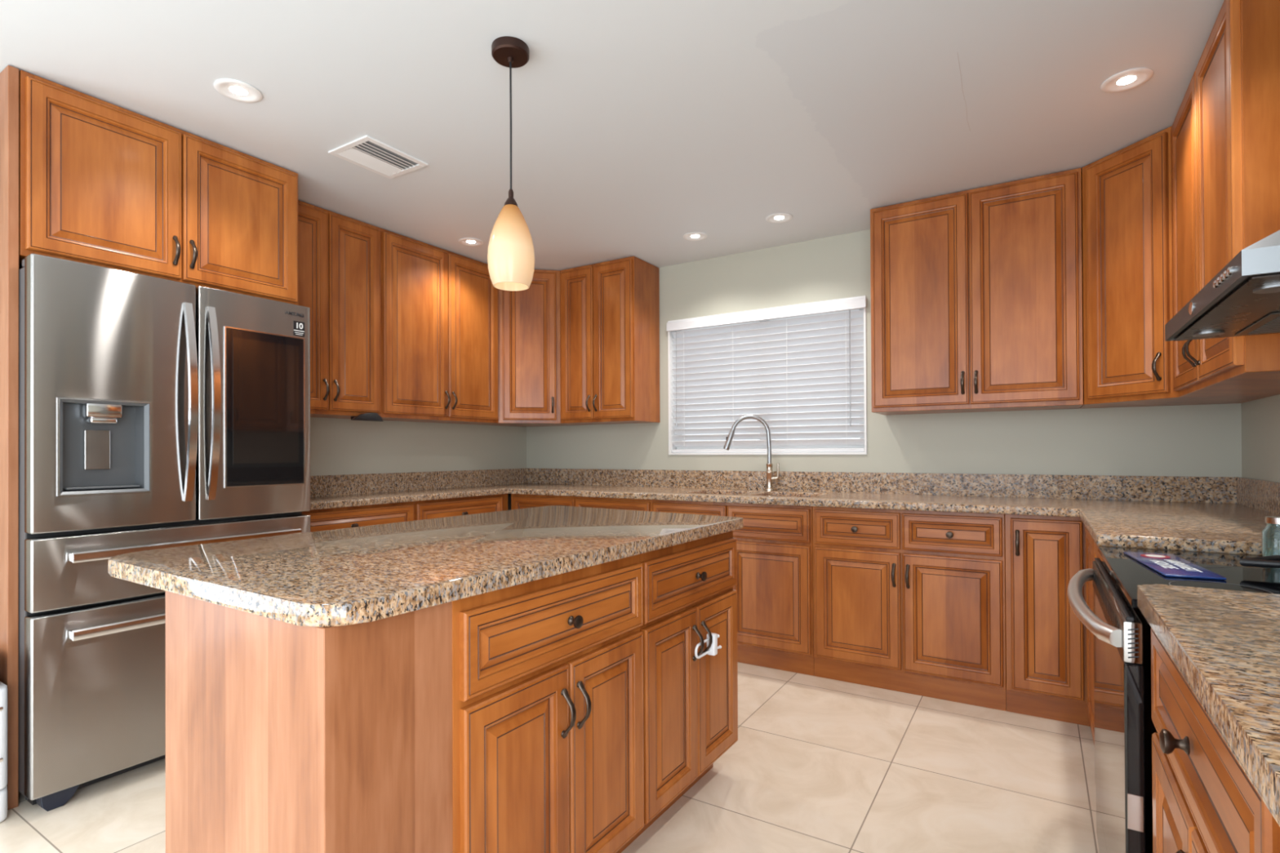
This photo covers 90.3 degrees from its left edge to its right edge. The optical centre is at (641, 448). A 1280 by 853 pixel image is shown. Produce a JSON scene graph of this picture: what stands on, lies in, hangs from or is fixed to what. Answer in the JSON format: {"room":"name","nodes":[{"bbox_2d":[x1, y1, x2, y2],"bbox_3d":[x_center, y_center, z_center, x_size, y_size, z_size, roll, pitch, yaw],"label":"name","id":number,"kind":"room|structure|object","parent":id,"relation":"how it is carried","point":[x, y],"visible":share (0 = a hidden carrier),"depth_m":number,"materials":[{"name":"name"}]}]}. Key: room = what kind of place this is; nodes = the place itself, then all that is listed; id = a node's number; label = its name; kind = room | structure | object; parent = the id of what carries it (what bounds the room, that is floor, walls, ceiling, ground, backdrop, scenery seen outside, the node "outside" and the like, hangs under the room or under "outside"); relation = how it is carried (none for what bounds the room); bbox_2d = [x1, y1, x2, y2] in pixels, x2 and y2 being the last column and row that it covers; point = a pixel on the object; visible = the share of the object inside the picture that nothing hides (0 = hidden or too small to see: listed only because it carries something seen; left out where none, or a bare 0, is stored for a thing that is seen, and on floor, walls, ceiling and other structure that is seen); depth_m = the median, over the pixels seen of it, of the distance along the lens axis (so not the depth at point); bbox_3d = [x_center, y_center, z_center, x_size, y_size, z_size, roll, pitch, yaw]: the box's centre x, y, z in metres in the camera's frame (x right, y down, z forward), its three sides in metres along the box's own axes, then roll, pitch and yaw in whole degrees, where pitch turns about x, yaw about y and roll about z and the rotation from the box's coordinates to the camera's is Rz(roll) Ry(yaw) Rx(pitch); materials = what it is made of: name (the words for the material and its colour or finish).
{"room":"kitchen","nodes":[
{"label":"kitchen","id":0,"kind":"room"},
{"bbox_2d":[310,417,526,510],"bbox_3d":[-2.830,-0.037,2.140,0.150,2.438,7.000,0,0,32],"label":"wall","id":1,"kind":"structure","parent":0,"point":[338,446],"depth_m":4.14,"materials":[{"name":"beige paint"}]},
{"bbox_2d":[18,70,297,305],"bbox_3d":[-2.043,-0.945,2.649,0.653,0.616,0.934,0,0,32],"label":"upper cabinet","id":2,"kind":"object","parent":1,"relation":"attached to","point":[103,184],"visible":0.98,"depth_m":2.39,"materials":[{"name":"brown wood"}]},
{"bbox_2d":[297,200,380,418],"bbox_3d":[-1.752,-0.713,3.402,0.354,1.074,0.631,0,0,32],"label":"upper cabinet","id":3,"kind":"object","parent":1,"relation":"attached to","point":[339,255],"visible":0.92,"depth_m":3.39,"materials":[{"name":"brown wood"}]},
{"bbox_2d":[351,413,382,421],"bbox_3d":[-1.531,-0.173,3.505,0.090,0.045,0.184,0,0,32],"label":"under-cabinet light","id":4,"kind":"object","parent":3,"relation":"attached to","point":[366,416],"visible":1,"depth_m":3.48,"materials":[{"name":"black plastic"}]},
{"bbox_2d":[310,468,526,497],"bbox_3d":[-1.482,0.215,4.141,0.020,0.117,2.172,0,0,32],"label":"backsplash","id":5,"kind":"structure","parent":1,"relation":"attached to","point":[347,484],"depth_m":4.10,"materials":[{"name":"stone"}]},
{"bbox_2d":[379,227,498,424],"bbox_3d":[-1.341,-0.711,4.064,0.354,1.074,0.926,0,0,32],"label":"upper cabinet","id":6,"kind":"object","parent":1,"relation":"attached to","point":[439,307],"visible":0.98,"depth_m":3.92,"materials":[{"name":"brown wood"}]},
{"bbox_2d":[0,662,1099,852],"bbox_3d":[-0.963,1.226,0.976,4.532,0.120,7.300,0,0,32],"label":"floor","id":7,"kind":"structure","parent":0,"point":[815,764],"depth_m":2.17,"materials":[{"name":"beige tile"}]},
{"bbox_2d":[0,681,7,822],"bbox_3d":[-2.279,0.918,1.964,0.429,0.520,0.383,0,0,32],"label":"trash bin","id":8,"kind":"object","parent":7,"relation":"on","point":[3,687],"visible":1,"depth_m":2.01,"materials":[{"name":"white plastic"}]},
{"bbox_2d":[0,65,18,809],"bbox_3d":[-2.318,-0.037,2.248,0.602,2.434,0.027,0,0,32],"label":"end panel","id":9,"kind":"object","parent":7,"relation":"on","point":[9,76],"visible":0.95,"depth_m":2.09,"materials":[{"name":"brown wood"}]},
{"bbox_2d":[18,253,310,811],"bbox_3d":[-1.964,0.281,2.567,0.773,1.800,0.911,0,0,32],"label":"refrigerator","id":10,"kind":"object","parent":7,"relation":"on","point":[155,413],"visible":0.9,"depth_m":2.21,"materials":[{"name":"grey metal"}]},
{"bbox_2d":[302,501,413,532],"bbox_3d":[-1.671,0.746,3.455,0.413,0.876,0.806,0,0,32],"label":"base cabinet","id":11,"kind":"object","parent":7,"relation":"on","point":[325,519],"visible":0.16,"depth_m":3.40,"materials":[{"name":"brown wood"}]},
{"bbox_2d":[165,554,644,852],"bbox_3d":[-0.479,0.729,1.544,0.640,0.876,0.920,0,0,33],"label":"base cabinet","id":12,"kind":"object","parent":7,"relation":"on","point":[509,719],"visible":1,"depth_m":1.24,"materials":[{"name":"brown wood"}]},
{"bbox_2d":[107,505,743,626],"bbox_3d":[-0.447,0.274,1.955,0.975,0.037,1.670,0,0,33],"label":"countertop","id":13,"kind":"structure","parent":12,"relation":"on","point":[351,575],"depth_m":1.47,"materials":[{"name":"stone"}]},
{"bbox_2d":[413,493,507,520],"bbox_3d":[-1.252,0.748,4.129,0.413,0.876,0.777,0,0,32],"label":"base cabinet","id":14,"kind":"object","parent":7,"relation":"on","point":[443,508],"visible":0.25,"depth_m":3.99,"materials":[{"name":"brown wood"}]},
{"bbox_2d":[511,493,652,511],"bbox_3d":[-0.279,0.744,4.294,1.128,0.876,0.637,0,0,32],"label":"base cabinet","id":15,"kind":"object","parent":7,"relation":"on","point":[518,501],"visible":0.06,"depth_m":4.04,"materials":[{"name":"brown wood"}]},
{"bbox_2d":[617,530,737,852],"bbox_3d":[-0.059,0.731,2.195,0.640,0.876,0.625,0,0,33],"label":"base cabinet","id":16,"kind":"object","parent":7,"relation":"on","point":[691,703],"visible":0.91,"depth_m":1.99,"materials":[{"name":"brown wood"}]},
{"bbox_2d":[694,632,721,658],"bbox_3d":[0.214,0.637,2.049,0.030,0.068,0.167,0,0,33],"label":"child lock","id":17,"kind":"object","parent":16,"relation":"attached to","point":[713,651],"visible":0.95,"depth_m":2.06,"materials":[{"name":"white plastic"}]},
{"bbox_2d":[652,499,813,675],"bbox_3d":[0.608,0.737,3.743,0.959,0.876,0.637,0,0,32],"label":"base cabinet","id":18,"kind":"object","parent":7,"relation":"on","point":[774,588],"visible":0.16,"depth_m":3.37,"materials":[{"name":"brown wood"}]},
{"bbox_2d":[812,506,1006,711],"bbox_3d":[1.381,0.730,3.263,0.857,0.876,0.637,0,0,32],"label":"base cabinet","id":19,"kind":"object","parent":7,"relation":"on","point":[911,602],"visible":0.99,"depth_m":3.00,"materials":[{"name":"brown wood"}]},
{"bbox_2d":[1004,514,1089,726],"bbox_3d":[1.875,0.726,2.956,0.303,0.876,0.637,0,0,32],"label":"base cabinet","id":20,"kind":"object","parent":7,"relation":"on","point":[1046,641],"visible":0.94,"depth_m":2.72,"materials":[{"name":"brown wood"}]},
{"bbox_2d":[1085,527,1104,746],"bbox_3d":[1.844,0.721,2.074,0.609,0.876,0.958,0,0,32],"label":"base cabinet","id":21,"kind":"object","parent":7,"relation":"on","point":[1091,548],"visible":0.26,"depth_m":2.40,"materials":[{"name":"brown wood"}]},
{"bbox_2d":[310,468,1279,555],"bbox_3d":[0.305,0.218,3.031,4.228,0.154,2.172,0,0,32],"label":"countertop","id":22,"kind":"structure","parent":21,"relation":"on","point":[1227,515],"depth_m":3.26,"materials":[{"name":"stone"}]},
{"bbox_2d":[723,414,778,490],"bbox_3d":[0.671,0.027,3.918,0.335,0.468,0.067,0,0,5],"label":"faucet","id":23,"kind":"object","parent":22,"relation":"on","point":[769,472],"visible":1,"depth_m":3.90,"materials":[{"name":"silver metal"}]},
{"bbox_2d":[1066,546,1279,852],"bbox_3d":[1.333,0.717,1.360,0.698,0.880,0.769,0,0,32],"label":"range","id":24,"kind":"object","parent":7,"relation":"on","point":[1124,726],"visible":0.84,"depth_m":1.33,"materials":[{"name":"black metal"}]},
{"bbox_2d":[1123,551,1226,580],"bbox_3d":[1.252,0.275,1.512,0.104,0.007,0.340,0,0,25],"label":"packet","id":25,"kind":"object","parent":24,"relation":"on","point":[1170,565],"visible":1,"depth_m":1.47,"materials":[{"name":"blue"}]},
{"bbox_2d":[1097,546,1279,608],"bbox_3d":[1.367,0.286,1.340,0.613,0.018,0.768,0,0,32],"label":"cooktop","id":26,"kind":"object","parent":24,"relation":"in","point":[1129,573],"depth_m":1.41,"materials":[{"name":"grey glass"}]},
{"bbox_2d":[1239,555,1279,568],"bbox_3d":[1.488,0.256,1.335,0.354,0.040,0.240,0,0,28],"label":"pan handle","id":27,"kind":"object","parent":24,"relation":"on","point":[1273,561],"visible":1,"depth_m":1.40,"materials":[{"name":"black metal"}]},
{"bbox_2d":[1262,515,1279,556],"bbox_3d":[1.548,0.222,1.538,0.072,0.111,0.072,0,0,32],"label":"glass jar","id":28,"kind":"object","parent":24,"relation":"on","point":[1271,532],"visible":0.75,"depth_m":1.53,"materials":[{"name":"teal"}]},
{"bbox_2d":[1151,627,1279,852],"bbox_3d":[0.961,0.718,0.685,0.642,0.876,0.742,0,0,32],"label":"base cabinet","id":29,"kind":"object","parent":7,"relation":"on","point":[1204,801],"visible":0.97,"depth_m":0.81,"materials":[{"name":"brown wood"}]},
{"bbox_2d":[1137,583,1279,826],"bbox_3d":[0.832,0.201,0.464,0.622,0.154,1.260,0,0,32],"label":"countertop","id":30,"kind":"structure","parent":29,"relation":"on","point":[1225,644],"depth_m":0.74,"materials":[{"name":"stone"}]},
{"bbox_2d":[0,0,1224,271],"bbox_3d":[-0.976,-1.331,0.991,4.532,0.121,7.300,0,0,32],"label":"ceiling","id":31,"kind":"structure","parent":0,"point":[638,126],"depth_m":2.29,"materials":[{"name":"white paint"}]},
{"bbox_2d":[213,79,262,102],"bbox_3d":[-1.423,-1.259,2.246,0.146,0.006,0.146,0,0,32],"label":"recessed light","id":32,"kind":"object","parent":31,"relation":"in","point":[237,91],"visible":1,"depth_m":2.24,"materials":[{"name":"white paint"}]},
{"bbox_2d":[328,135,428,178],"bbox_3d":[-1.139,-1.256,2.762,0.264,0.009,0.306,0,0,32],"label":"ceiling vent","id":33,"kind":"object","parent":31,"relation":"in","point":[366,152],"visible":1,"depth_m":2.75,"materials":[{"name":"white paint"}]},
{"bbox_2d":[458,237,483,246],"bbox_3d":[-1.037,-1.251,3.866,0.146,0.006,0.146,0,0,32],"label":"recessed light","id":34,"kind":"object","parent":31,"relation":"in","point":[470,242],"visible":1,"depth_m":3.86,"materials":[{"name":"white paint"}]},
{"bbox_2d":[487,36,534,291],"bbox_3d":[-0.415,-0.889,2.015,0.147,0.756,0.147,0,0,32],"label":"pendant lamp","id":35,"kind":"object","parent":31,"relation":"hanging from","point":[510,252],"visible":1,"depth_m":1.97,"materials":[{"name":"beige glass"}]},
{"bbox_2d":[683,231,707,240],"bbox_3d":[0.317,-1.258,3.785,0.146,0.006,0.146,0,0,32],"label":"recessed light","id":36,"kind":"object","parent":31,"relation":"in","point":[695,236],"visible":1,"depth_m":3.78,"materials":[{"name":"white paint"}]},
{"bbox_2d":[765,213,792,222],"bbox_3d":[0.754,-1.262,3.493,0.146,0.006,0.146,0,0,32],"label":"recessed light","id":37,"kind":"object","parent":31,"relation":"in","point":[779,217],"visible":1,"depth_m":3.49,"materials":[{"name":"white paint"}]},
{"bbox_2d":[1100,67,1153,93],"bbox_3d":[1.681,-1.274,2.208,0.146,0.006,0.146,0,0,32],"label":"recessed light","id":38,"kind":"object","parent":31,"relation":"in","point":[1129,79],"visible":1,"depth_m":2.20,"materials":[{"name":"white paint"}]},
{"bbox_2d":[526,229,1241,477],"bbox_3d":[0.917,-0.044,4.020,4.532,2.438,0.150,0,0,32],"label":"wall","id":39,"kind":"structure","parent":0,"point":[1184,440],"depth_m":3.66,"materials":[{"name":"beige paint"}]},
{"bbox_2d":[472,269,587,426],"bbox_3d":[-0.823,-0.710,4.652,0.614,1.074,0.614,0,0,32],"label":"upper cabinet","id":40,"kind":"object","parent":39,"relation":"attached to","point":[529,340],"visible":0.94,"depth_m":4.42,"materials":[{"name":"brown wood"}]},
{"bbox_2d":[560,256,659,424],"bbox_3d":[-0.238,-0.714,4.424,0.614,1.074,0.381,0,0,32],"label":"upper cabinet","id":41,"kind":"object","parent":39,"relation":"attached to","point":[610,310],"visible":1,"depth_m":4.28,"materials":[{"name":"brown wood"}]},
{"bbox_2d":[667,295,866,454],"bbox_3d":[0.781,-0.420,4.100,1.316,0.921,0.151,0,0,32],"label":"window","id":42,"kind":"structure","parent":39,"relation":"in","point":[671,446],"depth_m":4.10,"materials":[{"name":"white paint"}]},
{"bbox_2d":[666,297,866,453],"bbox_3d":[0.754,-0.421,4.051,1.320,0.894,0.088,0,0,32],"label":"window blind","id":43,"kind":"object","parent":42,"relation":"attached to","point":[824,343],"visible":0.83,"depth_m":4.02,"materials":[{"name":"white plastic"}]},
{"bbox_2d":[526,468,1236,503],"bbox_3d":[0.872,0.202,3.945,4.187,0.117,0.020,0,0,32],"label":"backsplash","id":44,"kind":"structure","parent":39,"relation":"attached to","point":[1143,488],"depth_m":3.48,"materials":[{"name":"stone"}]},
{"bbox_2d":[870,168,1083,415],"bbox_3d":[1.673,-0.730,3.237,0.920,1.074,0.381,0,0,32],"label":"upper cabinet","id":45,"kind":"object","parent":39,"relation":"attached to","point":[976,294],"visible":1,"depth_m":3.08,"materials":[{"name":"brown wood"}]},
{"bbox_2d":[1080,125,1279,408],"bbox_3d":[2.259,-0.736,2.744,0.591,1.074,0.602,0,0,32],"label":"upper cabinet","id":46,"kind":"object","parent":39,"relation":"attached to","point":[1126,258],"visible":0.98,"depth_m":2.67,"materials":[{"name":"brown wood"}]},
{"bbox_2d":[1240,394,1279,482],"bbox_3d":[0.891,-0.068,-0.172,0.150,2.438,7.000,0,0,32],"label":"wall","id":47,"kind":"structure","parent":0,"point":[1260,418],"depth_m":2.59,"materials":[{"name":"beige paint"}]},
{"bbox_2d":[1164,230,1279,341],"bbox_3d":[1.423,-0.780,1.295,0.481,0.998,0.770,0,0,32],"label":"range hood","id":48,"kind":"object","parent":47,"relation":"attached to","point":[1242,299],"visible":1,"depth_m":1.30,"materials":[{"name":"silver metal"}]},
{"bbox_2d":[1193,330,1225,337],"bbox_3d":[1.427,-0.287,1.603,0.060,0.005,0.060,0,0,32],"label":"hood light","id":49,"kind":"object","parent":48,"relation":"on","point":[1205,333],"depth_m":1.59,"materials":[{"name":"grey metal"}]},
{"bbox_2d":[1253,284,1279,293],"bbox_3d":[1.148,-0.289,1.152,0.060,0.005,0.060,0,0,32],"label":"hood light","id":50,"kind":"object","parent":48,"relation":"on","point":[1261,288],"depth_m":1.15,"materials":[{"name":"grey metal"}]},
{"bbox_2d":[1170,0,1279,397],"bbox_3d":[1.955,-0.739,2.032,0.354,1.074,0.936,0,0,32],"label":"upper cabinet","id":51,"kind":"object","parent":47,"relation":"attached to","point":[1225,128],"visible":0.71,"depth_m":1.80,"materials":[{"name":"brown wood"}]},
{"bbox_2d":[1235,476,1279,515],"bbox_3d":[2.251,0.185,2.177,0.020,0.117,1.568,0,0,32],"label":"backsplash","id":52,"kind":"structure","parent":47,"relation":"attached to","point":[1262,495],"depth_m":2.54,"materials":[{"name":"stone"}]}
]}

